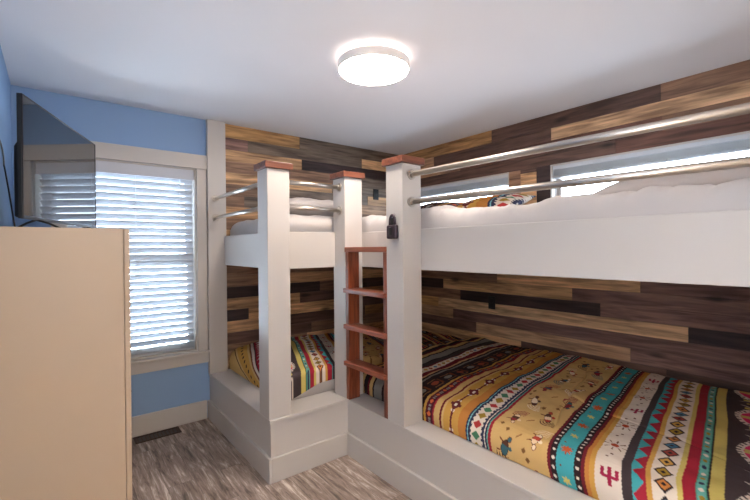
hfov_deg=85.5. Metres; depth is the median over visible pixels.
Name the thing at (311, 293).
wall
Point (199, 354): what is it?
window
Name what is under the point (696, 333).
wall
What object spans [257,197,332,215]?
pillow
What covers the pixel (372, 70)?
diffuser
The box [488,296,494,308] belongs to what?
outlet
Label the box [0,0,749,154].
ceiling
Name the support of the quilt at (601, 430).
on the bunk bed
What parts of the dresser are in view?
frame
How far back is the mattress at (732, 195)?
1.64 m
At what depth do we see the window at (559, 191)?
2.88 m
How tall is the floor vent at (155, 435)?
0.006 m
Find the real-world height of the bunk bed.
2.439 m
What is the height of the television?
0.579 m
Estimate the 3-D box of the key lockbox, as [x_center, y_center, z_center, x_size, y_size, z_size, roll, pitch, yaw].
[0.098,-0.136,2.321,0.034,0.144,0.080,-1,0,-38]
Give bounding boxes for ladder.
[343,247,387,418]
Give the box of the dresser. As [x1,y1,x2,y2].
[0,226,132,499]
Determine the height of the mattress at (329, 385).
0.149 m
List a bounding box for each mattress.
[230,214,332,235]
[291,379,334,400]
[362,178,749,231]
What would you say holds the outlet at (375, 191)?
attached to the wall at (311, 293)
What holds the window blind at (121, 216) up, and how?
attached to the window at (199, 354)
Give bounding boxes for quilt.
[229,327,465,399]
[363,337,749,499]
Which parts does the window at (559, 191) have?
frame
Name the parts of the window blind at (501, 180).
rail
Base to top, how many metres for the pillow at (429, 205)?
0.186 m
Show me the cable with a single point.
(2, 150)
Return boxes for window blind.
[68,160,194,357]
[421,174,507,197]
[553,133,749,178]
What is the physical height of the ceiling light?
0.083 m
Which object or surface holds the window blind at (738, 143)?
attached to the window at (559, 191)
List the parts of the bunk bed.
wall post, guard rail, guard rail, post, guard rail, guard rail, post, post, guard rail, guard rail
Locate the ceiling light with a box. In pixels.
[338,43,409,85]
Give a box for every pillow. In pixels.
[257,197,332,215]
[421,202,463,208]
[457,194,535,208]
[590,167,749,194]
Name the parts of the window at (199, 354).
sash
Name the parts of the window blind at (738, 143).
rail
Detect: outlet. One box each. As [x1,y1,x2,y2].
[373,189,378,199]
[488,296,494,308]
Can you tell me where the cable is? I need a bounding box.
[0,140,15,226]
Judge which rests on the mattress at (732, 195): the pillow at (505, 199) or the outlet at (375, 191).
the pillow at (505, 199)
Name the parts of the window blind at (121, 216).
ladder cord, rail, ladder cord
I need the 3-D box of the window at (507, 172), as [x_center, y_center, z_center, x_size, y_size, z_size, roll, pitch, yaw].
[0.845,-0.535,4.084,0.148,0.293,1.243,-1,0,-38]
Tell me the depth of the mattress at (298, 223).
2.83 m
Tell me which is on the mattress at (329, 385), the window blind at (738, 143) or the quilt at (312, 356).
the quilt at (312, 356)
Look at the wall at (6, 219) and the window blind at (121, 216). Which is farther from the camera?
the window blind at (121, 216)
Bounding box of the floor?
[132,418,411,499]
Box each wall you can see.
[0,45,12,226]
[11,85,397,417]
[404,59,749,392]
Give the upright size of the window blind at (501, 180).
0.096 m
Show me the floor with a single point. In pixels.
(198, 462)
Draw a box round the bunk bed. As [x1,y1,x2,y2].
[206,102,749,499]
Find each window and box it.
[51,141,209,374]
[421,172,508,188]
[550,131,749,197]
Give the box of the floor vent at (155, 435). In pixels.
[133,426,181,443]
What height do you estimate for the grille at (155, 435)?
0.002 m
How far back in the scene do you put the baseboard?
3.13 m
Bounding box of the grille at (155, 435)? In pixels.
[136,428,178,441]
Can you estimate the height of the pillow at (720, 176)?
0.200 m
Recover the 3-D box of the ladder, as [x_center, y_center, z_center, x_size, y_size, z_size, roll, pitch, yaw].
[-0.036,0.490,2.586,0.112,1.020,0.430,-1,0,-38]
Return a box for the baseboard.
[132,400,206,437]
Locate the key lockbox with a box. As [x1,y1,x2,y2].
[387,214,397,238]
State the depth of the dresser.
1.75 m
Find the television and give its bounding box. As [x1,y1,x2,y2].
[14,93,95,227]
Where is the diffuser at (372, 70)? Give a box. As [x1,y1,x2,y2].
[339,55,407,85]

